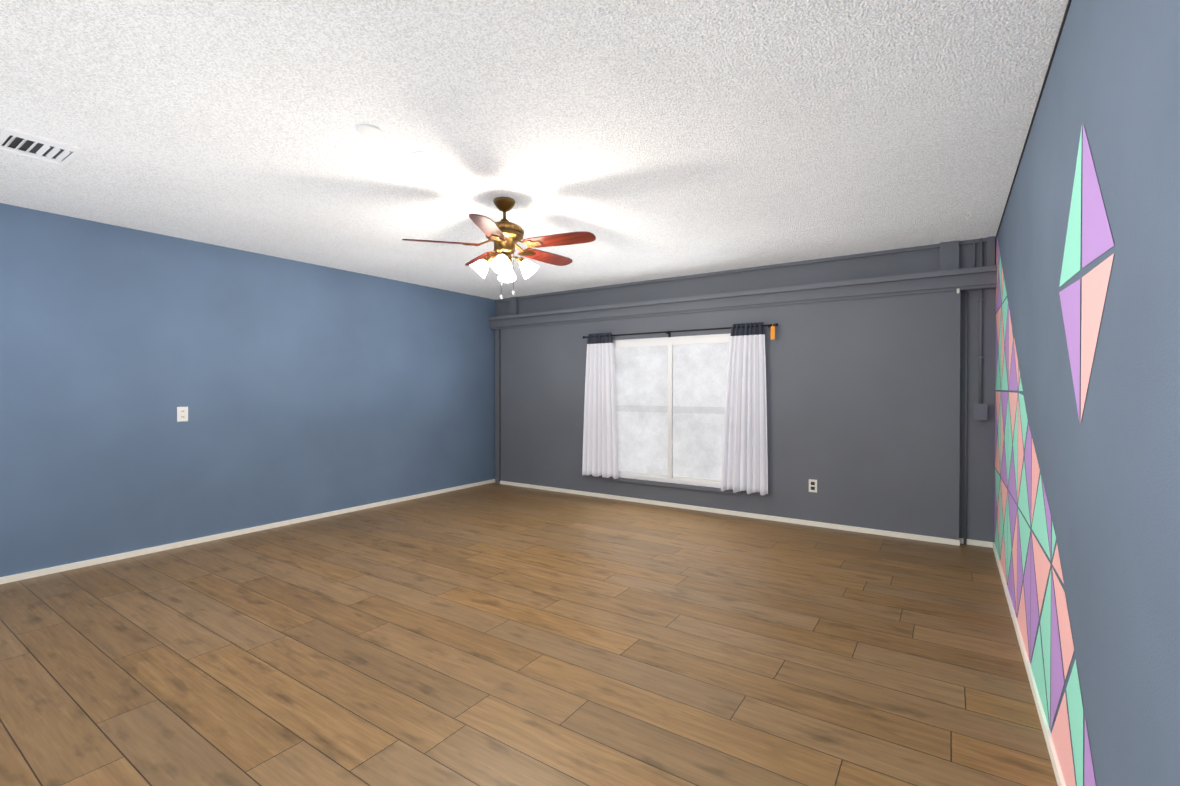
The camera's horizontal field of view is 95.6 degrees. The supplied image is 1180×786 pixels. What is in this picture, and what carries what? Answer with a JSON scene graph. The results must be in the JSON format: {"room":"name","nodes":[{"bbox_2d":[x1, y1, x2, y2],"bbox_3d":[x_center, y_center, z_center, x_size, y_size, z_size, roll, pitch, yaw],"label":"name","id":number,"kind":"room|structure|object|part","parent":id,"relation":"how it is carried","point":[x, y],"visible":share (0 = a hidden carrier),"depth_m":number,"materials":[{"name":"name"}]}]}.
{"room":"empty bedroom","nodes":[
{"label":"empty bedroom","id":0,"kind":"room"},
{"bbox_2d":[0,203,495,576],"bbox_3d":[-2.975,-0.007,4.734,0.120,2.440,6.220,0,1,34],"label":"wall","id":1,"kind":"structure","parent":0,"point":[298,389],"depth_m":4.37,"materials":[{"name":"blue paint"}]},
{"bbox_2d":[177,407,187,421],"bbox_3d":[-3.227,0.167,4.242,0.010,0.116,0.072,0,1,34],"label":"electrical outlet plate","id":2,"kind":"object","parent":1,"relation":"attached to","point":[182,413],"visible":1,"depth_m":4.24,"materials":[{"name":"white plastic"}]},
{"bbox_2d":[0,479,494,583],"bbox_3d":[-2.920,1.192,4.707,0.012,0.042,5.980,0,1,34],"label":"baseboard","id":3,"kind":"structure","parent":1,"relation":"attached to","point":[61,568],"depth_m":4.36,"materials":[{"name":"white wood"}]},
{"bbox_2d":[0,482,1057,785],"bbox_3d":[-0.703,1.286,3.221,5.590,0.120,6.220,0,1,34],"label":"floor","id":4,"kind":"structure","parent":0,"point":[494,634],"depth_m":2.49,"materials":[{"name":"laminate"}]},
{"bbox_2d":[0,0,1067,299],"bbox_3d":[-0.703,-1.274,3.200,5.590,0.120,6.220,0,1,34],"label":"ceiling","id":5,"kind":"structure","parent":0,"point":[642,140],"depth_m":2.41,"materials":[{"name":"white paint"}]},
{"bbox_2d":[0,127,83,166],"bbox_3d":[-2.720,-1.203,2.635,0.340,0.018,0.264,0,1,34],"label":"ceiling vent","id":6,"kind":"object","parent":5,"relation":"in","point":[21,143],"visible":1,"depth_m":2.63,"materials":[{"name":"white plastic"}]},
{"bbox_2d":[356,124,381,137],"bbox_3d":[-1.014,-1.201,2.458,0.112,0.013,0.112,0,1,34],"label":"smoke detector","id":7,"kind":"object","parent":5,"relation":"attached to","point":[368,130],"visible":0.98,"depth_m":2.44,"materials":[{"name":"white plastic"}]},
{"bbox_2d":[402,197,595,298],"bbox_3d":[-0.507,-0.898,3.402,1.169,0.635,1.152,0,1,34],"label":"ceiling fan","id":8,"kind":"object","parent":5,"relation":"hanging from","point":[504,235],"visible":1,"depth_m":3.32,"materials":[{"name":"brown wood"}]},
{"bbox_2d":[996,0,1071,236],"bbox_3d":[-0.533,-1.205,3.087,4.940,0.016,5.980,0,1,34],"label":"trim","id":9,"kind":"structure","parent":5,"relation":"attached to","point":[1055,47],"depth_m":2.14,"materials":[{"name":"grey"}]},
{"bbox_2d":[496,241,995,541],"bbox_3d":[0.995,-0.015,5.744,5.350,2.440,0.120,0,1,34],"label":"wall","id":10,"kind":"structure","parent":0,"point":[980,477],"depth_m":4.42,"materials":[{"name":"grey paint"}]},
{"bbox_2d":[606,477,740,494],"bbox_3d":[0.857,0.972,5.707,1.550,0.035,0.110,0,1,34],"label":"trim","id":11,"kind":"structure","parent":10,"relation":"attached to","point":[711,489],"depth_m":5.62,"materials":[{"name":"grey paint"}]},
{"bbox_2d":[582,322,777,495],"bbox_3d":[0.855,0.144,5.649,2.227,1.637,0.196,0,1,34],"label":"window","id":12,"kind":"structure","parent":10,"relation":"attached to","point":[689,410],"depth_m":5.64,"materials":[{"name":"white glass"}]},
{"bbox_2d":[582,332,618,478],"bbox_3d":[0.102,0.140,6.090,0.486,1.637,0.089,0,1,34],"label":"curtain","id":13,"kind":"object","parent":12,"relation":"hanging from","point":[600,434],"depth_m":6.07,"materials":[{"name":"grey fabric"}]},
{"bbox_3d":[0.848,-0.624,5.618,2.212,0.070,0.086,0,1,34],"label":"curtain rod","id":14,"kind":"part","parent":12,"relation":"part of","materials":[{"name":"grey metal"}]},
{"bbox_2d":[721,322,767,495],"bbox_3d":[1.491,0.148,5.160,0.455,1.637,0.089,0,1,34],"label":"curtain","id":15,"kind":"object","parent":12,"relation":"hanging from","point":[744,456],"depth_m":5.15,"materials":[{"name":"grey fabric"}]},
{"bbox_2d":[501,290,960,539],"bbox_3d":[0.910,0.175,5.682,4.960,2.060,0.080,0,1,34],"label":"wall panel","id":16,"kind":"object","parent":10,"relation":"attached to","point":[863,410],"visible":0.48,"depth_m":4.83,"materials":[{"name":"grey paint"}]},
{"bbox_2d":[809,479,816,492],"bbox_3d":[2.032,0.847,4.882,0.072,0.116,0.009,0,1,34],"label":"outlet","id":17,"kind":"object","parent":16,"relation":"attached to","point":[812,485],"visible":1,"depth_m":4.88,"materials":[{"name":"white plastic"}]},
{"bbox_2d":[500,481,963,545],"bbox_3d":[0.885,1.184,5.652,4.970,0.042,0.012,0,1,34],"label":"baseboard","id":18,"kind":"structure","parent":10,"relation":"attached to","point":[660,503],"depth_m":5.15,"materials":[{"name":"white wood"}]},
{"bbox_2d":[488,265,996,329],"bbox_3d":[0.919,-0.907,5.622,5.350,0.155,0.155,0,1,34],"label":"beam","id":19,"kind":"structure","parent":10,"relation":"attached to","point":[975,278],"depth_m":5.01,"materials":[{"name":"grey paint"}]},
{"bbox_2d":[495,236,996,482],"bbox_3d":[0.948,-0.015,5.673,5.350,2.440,0.050,0,1,34],"label":"trim","id":20,"kind":"structure","parent":10,"relation":"attached to","point":[949,255],"depth_m":5.43,"materials":[{"name":"grey paint"}]},
{"bbox_2d":[963,238,986,543],"bbox_3d":[3.066,-0.003,4.255,0.148,2.440,0.049,0,1,34],"label":"pipe","id":21,"kind":"object","parent":10,"relation":"attached to","point":[980,410],"visible":0.88,"depth_m":4.26,"materials":[{"name":"grey metal"}]},
{"bbox_2d":[994,0,1179,785],"bbox_3d":[1.568,0.019,1.688,0.122,2.440,6.220,0,1,34],"label":"wall","id":22,"kind":"structure","parent":0,"point":[1087,461],"depth_m":1.30,"materials":[{"name":"blue paint"}]},
{"bbox_2d":[988,542,1065,785],"bbox_3d":[1.514,1.217,1.735,0.012,0.042,5.980,0,1,34],"label":"baseboard","id":23,"kind":"structure","parent":22,"relation":"attached to","point":[1046,730],"depth_m":2.18,"materials":[{"name":"white wood"}]}
]}

